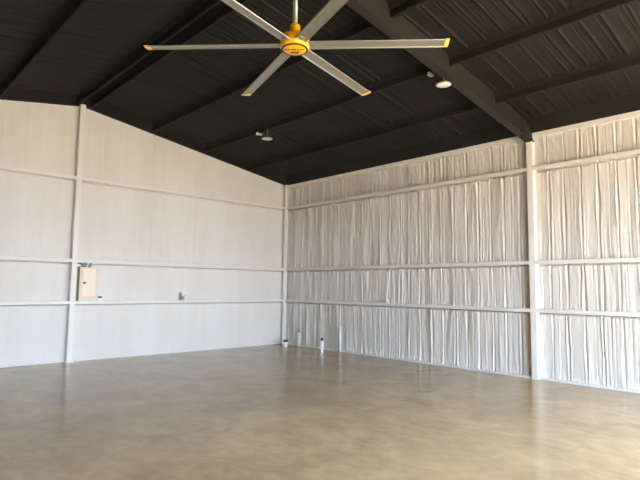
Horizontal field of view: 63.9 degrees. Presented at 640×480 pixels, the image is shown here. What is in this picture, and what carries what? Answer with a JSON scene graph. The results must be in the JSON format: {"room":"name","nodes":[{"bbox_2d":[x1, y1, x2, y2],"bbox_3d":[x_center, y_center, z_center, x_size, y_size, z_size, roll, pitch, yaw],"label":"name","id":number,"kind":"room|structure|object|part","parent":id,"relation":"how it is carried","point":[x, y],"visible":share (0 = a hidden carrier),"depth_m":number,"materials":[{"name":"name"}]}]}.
{"room":"empty warehouse","nodes":[
{"label":"empty warehouse","id":0,"kind":"room"},
{"bbox_2d":[0,100,283,367],"bbox_3d":[-5.656,-0.213,11.681,12.880,5.871,0.137,6,-7,-43],"label":"wall","id":1,"kind":"structure","parent":0,"point":[118,223],"depth_m":12.50,"materials":[{"name":"metal"}]},
{"bbox_2d":[0,301,69,304],"bbox_3d":[-7.933,1.165,9.270,6.375,0.070,0.200,6,-7,-43],"label":"beam","id":2,"kind":"structure","parent":1,"relation":"attached to","point":[1,302],"depth_m":10.86,"materials":[{"name":"white metal"}]},
{"bbox_2d":[0,256,71,261],"bbox_3d":[-7.922,0.234,9.356,6.375,0.070,0.200,6,-7,-43],"label":"beam","id":3,"kind":"structure","parent":1,"relation":"attached to","point":[1,257],"depth_m":10.95,"materials":[{"name":"white metal"}]},
{"bbox_2d":[0,165,76,178],"bbox_3d":[-7.900,-1.630,9.529,6.375,0.071,0.200,6,-7,-43],"label":"beam","id":4,"kind":"structure","parent":1,"relation":"attached to","point":[1,166],"depth_m":11.08,"materials":[{"name":"white metal"}]},
{"bbox_2d":[0,87,286,184],"bbox_3d":[-5.493,-2.722,11.814,12.840,1.268,0.500,6,-7,-43],"label":"trim","id":5,"kind":"structure","parent":1,"relation":"attached to","point":[13,94],"depth_m":12.65,"materials":[{"name":"black metal"}]},
{"bbox_2d":[75,299,284,303],"bbox_3d":[-3.328,1.616,13.568,6.025,0.070,0.200,6,-7,-43],"label":"beam","id":6,"kind":"structure","parent":1,"relation":"attached to","point":[223,300],"depth_m":13.06,"materials":[{"name":"white metal"}]},
{"bbox_2d":[77,263,97,300],"bbox_3d":[-5.283,0.946,11.688,0.400,0.873,0.147,6,-7,-43],"label":"electrical panel","id":7,"kind":"object","parent":6,"relation":"on","point":[87,276],"visible":1,"depth_m":11.62,"materials":[{"name":"beige metal"}]},
{"bbox_3d":[-5.239,0.965,11.650,0.275,0.610,0.014,6,-7,-43],"label":"door","id":8,"kind":"part","parent":7,"relation":"part of","materials":[{"name":"beige metal"}]},
{"bbox_2d":[97,295,102,300],"bbox_3d":[-5.099,1.339,11.854,0.120,0.125,0.140,6,-7,-43],"label":"outlet box","id":9,"kind":"object","parent":6,"relation":"on","point":[99,297],"visible":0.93,"depth_m":11.81,"materials":[{"name":"white plastic"}]},
{"bbox_2d":[78,259,284,270],"bbox_3d":[-3.317,0.685,13.654,6.025,0.070,0.200,6,-7,-43],"label":"beam","id":10,"kind":"structure","parent":1,"relation":"attached to","point":[79,260],"depth_m":13.10,"materials":[{"name":"white metal"}]},
{"bbox_2d":[82,177,286,209],"bbox_3d":[-3.295,-1.179,13.826,6.025,0.071,0.200,6,-7,-43],"label":"beam","id":11,"kind":"structure","parent":1,"relation":"attached to","point":[83,178],"depth_m":13.31,"materials":[{"name":"white metal"}]},
{"bbox_2d":[0,344,639,479],"bbox_3d":[-0.420,2.372,5.733,13.290,0.250,15.920,6,-7,-43],"label":"floor","id":12,"kind":"structure","parent":0,"point":[275,411],"depth_m":6.55,"materials":[{"name":"beige concrete"}]},
{"bbox_2d":[64,104,85,362],"bbox_3d":[-5.532,-0.204,11.628,0.175,5.848,0.220,6,-7,-43],"label":"steel column","id":13,"kind":"structure","parent":12,"relation":"on","point":[82,108],"depth_m":11.55,"materials":[{"name":"white metal"}]},
{"bbox_2d":[282,185,288,343],"bbox_3d":[-1.066,0.720,15.687,0.130,4.859,0.071,6,-7,-43],"label":"post","id":14,"kind":"object","parent":12,"relation":"on","point":[286,187],"visible":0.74,"depth_m":15.65,"materials":[{"name":"white metal"}]},
{"bbox_2d":[283,340,287,346],"bbox_3d":[-0.989,2.971,14.751,0.136,0.205,0.136,6,-7,-43],"label":"pipe","id":15,"kind":"object","parent":12,"relation":"on","point":[285,342],"visible":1,"depth_m":14.70,"materials":[{"name":"white plastic"}]},
{"bbox_2d":[298,328,299,346],"bbox_3d":[-0.611,2.807,14.921,0.064,0.571,0.064,6,-7,-43],"label":"conduit","id":16,"kind":"object","parent":12,"relation":"on","point":[298,328],"visible":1,"depth_m":14.89,"materials":[{"name":"white plastic"}]},
{"bbox_2d":[321,338,323,352],"bbox_3d":[0.054,2.773,13.507,0.076,0.395,0.076,6,-7,-43],"label":"pipe","id":17,"kind":"object","parent":12,"relation":"on","point":[322,341],"visible":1,"depth_m":13.47,"materials":[{"name":"white plastic"}]},
{"bbox_2d":[338,304,340,351],"bbox_3d":[0.526,2.359,13.750,0.070,1.275,0.109,6,-7,-43],"label":"conduit","id":18,"kind":"object","parent":12,"relation":"on","point":[339,327],"visible":1,"depth_m":13.70,"materials":[{"name":"white plastic"}]},
{"bbox_2d":[526,141,540,379],"bbox_3d":[4.239,0.350,10.159,0.220,4.700,0.160,6,-7,-43],"label":"steel column","id":19,"kind":"structure","parent":12,"relation":"on","point":[530,146],"depth_m":10.09,"materials":[{"name":"white metal"}]},
{"bbox_2d":[0,0,639,174],"bbox_3d":[-0.329,-3.213,6.274,12.880,1.053,15.600,6,-7,-43],"label":"ceiling","id":20,"kind":"structure","parent":0,"point":[102,33],"depth_m":9.11,"materials":[{"name":"black metal"}]},
{"bbox_2d":[0,0,88,97],"bbox_3d":[-4.057,-3.298,7.944,0.240,0.220,7.660,6,-7,-43],"label":"beam","id":21,"kind":"structure","parent":20,"relation":"attached to","point":[72,7],"depth_m":8.36,"materials":[{"name":"black metal"}]},
{"bbox_2d":[77,0,221,104],"bbox_3d":[-2.932,-3.432,9.014,0.240,0.220,7.660,6,-7,-43],"label":"beam","id":22,"kind":"structure","parent":20,"relation":"attached to","point":[200,7],"depth_m":8.95,"materials":[{"name":"black metal"}]},
{"bbox_2d":[90,0,250,107],"bbox_3d":[-2.720,-3.416,9.212,0.240,0.220,7.660,6,-7,-43],"label":"beam","id":23,"kind":"structure","parent":20,"relation":"attached to","point":[218,13],"depth_m":9.13,"materials":[{"name":"black metal"}]},
{"bbox_2d":[152,16,374,131],"bbox_3d":[-1.622,-3.069,10.218,0.240,0.220,7.660,6,-7,-43],"label":"beam","id":24,"kind":"structure","parent":20,"relation":"attached to","point":[356,27],"depth_m":9.93,"materials":[{"name":"black metal"}]},
{"bbox_2d":[204,63,433,152],"bbox_3d":[-0.523,-2.722,11.223,0.240,0.220,7.660,6,-7,-43],"label":"beam","id":25,"kind":"structure","parent":20,"relation":"attached to","point":[417,71],"depth_m":10.50,"materials":[{"name":"black metal"}]},
{"bbox_2d":[262,128,272,140],"bbox_3d":[-1.220,-2.454,11.880,0.255,0.259,0.255,6,-7,-43],"label":"pendant lamp","id":26,"kind":"object","parent":25,"relation":"hanging from","point":[267,138],"visible":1,"depth_m":11.81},
{"bbox_2d":[427,72,434,76],"bbox_3d":[1.876,-2.786,8.659,0.214,0.084,0.070,6,-7,-43],"label":"junction box","id":27,"kind":"object","parent":25,"relation":"attached to","point":[429,74],"visible":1,"depth_m":8.62,"materials":[{"name":"white plastic"}]},
{"bbox_2d":[250,99,479,169],"bbox_3d":[0.575,-2.374,12.229,0.240,0.220,7.660,6,-7,-43],"label":"beam","id":28,"kind":"structure","parent":20,"relation":"attached to","point":[461,107],"depth_m":11.48,"materials":[{"name":"black metal"}]},
{"bbox_2d":[388,0,431,18],"bbox_3d":[3.630,-3.523,4.639,0.240,0.220,7.590,6,-7,-43],"label":"beam","id":29,"kind":"structure","parent":20,"relation":"attached to","point":[397,8],"depth_m":7.21,"materials":[{"name":"black metal"}]},
{"bbox_2d":[345,0,533,142],"bbox_3d":[-0.320,-3.061,6.145,12.620,1.418,0.160,6,-7,-43],"label":"rafter","id":30,"kind":"object","parent":20,"relation":"attached to","point":[377,12],"visible":0.84,"depth_m":8.26,"materials":[{"name":"paint"}]},
{"bbox_2d":[144,0,449,95],"bbox_3d":[-0.297,-2.944,6.240,3.594,1.348,3.555,6,-7,-43],"label":"ceiling fan","id":31,"kind":"object","parent":30,"relation":"hanging from","point":[294,42],"visible":1,"depth_m":6.14,"materials":[{"name":"metal"}]},
{"bbox_3d":[-1.270,-2.352,6.239,1.635,0.024,0.150,0,5,3],"label":"blade","id":32,"kind":"part","parent":31,"relation":"part of","materials":[{"name":"metal"}]},
{"bbox_3d":[-0.833,-2.427,5.379,0.150,0.024,1.635,9,0,34],"label":"blade","id":33,"kind":"part","parent":31,"relation":"part of","materials":[{"name":"metal"}]},
{"bbox_3d":[-0.741,-2.272,7.045,0.150,0.024,1.635,-8,-1,-27],"label":"blade","id":34,"kind":"part","parent":31,"relation":"part of","materials":[{"name":"metal"}]},
{"bbox_3d":[0.133,-2.420,5.325,0.150,0.024,1.635,14,-11,-25],"label":"blade","id":35,"kind":"part","parent":31,"relation":"part of","materials":[{"name":"metal"}]},
{"bbox_3d":[0.225,-2.265,6.991,0.150,0.024,1.635,-14,-13,31],"label":"blade","id":36,"kind":"part","parent":31,"relation":"part of","materials":[{"name":"metal"}]},
{"bbox_3d":[0.662,-2.340,6.131,1.635,0.024,0.150,0,-15,3],"label":"blade","id":37,"kind":"part","parent":31,"relation":"part of","materials":[{"name":"metal"}]},
{"bbox_2d":[436,78,450,87],"bbox_3d":[2.016,-2.629,8.387,0.255,0.220,0.255,6,-7,-43],"label":"pendant lamp","id":38,"kind":"object","parent":30,"relation":"hanging from","point":[441,84],"visible":0.98,"depth_m":8.33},
{"bbox_2d":[436,82,450,87],"bbox_3d":[2.015,-2.527,8.377,0.236,0.016,0.236,6,-7,-43],"label":"diffuser","id":39,"kind":"object","parent":38,"relation":"attached to","point":[439,84],"depth_m":8.34,"materials":[{"name":"white plastic"}]},
{"bbox_3d":[4.093,-2.198,10.230,0.400,0.464,0.070,6,-7,-43],"label":"knee plate","id":40,"kind":"part","parent":30,"relation":"part of","materials":[{"name":"paint"}]},
{"bbox_2d":[447,0,638,65],"bbox_3d":[4.728,-3.176,5.644,0.240,0.220,7.590,6,-7,-43],"label":"beam","id":41,"kind":"structure","parent":20,"relation":"attached to","point":[587,9],"depth_m":7.32,"materials":[{"name":"black metal"}]},
{"bbox_2d":[494,50,639,103],"bbox_3d":[5.826,-2.829,6.650,0.240,0.220,7.590,6,-7,-43],"label":"beam","id":42,"kind":"structure","parent":20,"relation":"attached to","point":[618,63],"depth_m":8.41,"materials":[{"name":"black metal"}]},
{"bbox_2d":[286,116,639,389],"bbox_3d":[4.241,0.194,10.366,0.270,5.049,15.621,6,-7,-43],"label":"wall","id":43,"kind":"structure","parent":0,"point":[591,209],"depth_m":11.01,"materials":[{"name":"fabric"}]},
{"bbox_2d":[287,168,526,209],"bbox_3d":[1.634,-1.186,13.126,0.200,0.071,7.565,6,-7,-43],"label":"beam","id":44,"kind":"structure","parent":43,"relation":"attached to","point":[522,169],"depth_m":12.21,"materials":[{"name":"white metal"}]},
{"bbox_2d":[285,299,529,311],"bbox_3d":[1.602,1.609,12.867,0.200,0.070,7.565,6,-7,-43],"label":"beam","id":45,"kind":"structure","parent":43,"relation":"attached to","point":[286,300],"depth_m":11.94,"materials":[{"name":"white metal"}]},
{"bbox_2d":[286,261,528,270],"bbox_3d":[1.613,0.678,12.954,0.200,0.070,7.565,6,-7,-43],"label":"beam","id":46,"kind":"structure","parent":43,"relation":"attached to","point":[508,262],"depth_m":12.00,"materials":[{"name":"white metal"}]},
{"bbox_2d":[385,268,390,302],"bbox_3d":[1.695,1.127,12.723,0.070,0.865,0.150,6,-7,-43],"label":"hanging cable","id":47,"kind":"object","parent":46,"relation":"hanging from","point":[386,299],"visible":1,"depth_m":12.71,"materials":[{"name":"white plastic"}]},
{"bbox_2d":[286,92,639,184],"bbox_3d":[4.110,-2.261,10.512,0.500,0.236,15.720,6,-7,-43],"label":"ceiling beam","id":48,"kind":"structure","parent":43,"relation":"attached to","point":[619,105],"depth_m":11.09,"materials":[{"name":"black metal"}]},
{"bbox_2d":[288,110,639,187],"bbox_3d":[4.275,-2.115,10.449,0.125,0.115,15.420,6,-7,-43],"label":"trim","id":49,"kind":"structure","parent":43,"relation":"attached to","point":[635,113],"depth_m":11.12,"materials":[{"name":"paint"}]},
{"bbox_2d":[288,343,639,393],"bbox_3d":[3.115,2.771,11.146,0.170,0.035,12.000,6,-7,-43],"label":"baseboard","id":50,"kind":"structure","parent":43,"relation":"attached to","point":[330,349],"depth_m":10.68,"materials":[{"name":"paint"}]},
{"bbox_2d":[532,149,639,169],"bbox_3d":[5.770,-1.544,8.732,0.200,0.071,4.285,6,-7,-43],"label":"beam","id":51,"kind":"structure","parent":43,"relation":"attached to","point":[637,151],"depth_m":9.46,"materials":[{"name":"white metal"}]},
{"bbox_2d":[535,258,639,263],"bbox_3d":[5.749,0.320,8.559,0.200,0.070,4.285,6,-7,-43],"label":"beam","id":52,"kind":"structure","parent":43,"relation":"attached to","point":[608,259],"depth_m":9.32,"materials":[{"name":"white metal"}]},
{"bbox_2d":[536,309,639,316],"bbox_3d":[5.738,1.251,8.473,0.200,0.070,4.285,6,-7,-43],"label":"beam","id":53,"kind":"structure","parent":43,"relation":"attached to","point":[584,312],"depth_m":9.26,"materials":[{"name":"white metal"}]}
]}

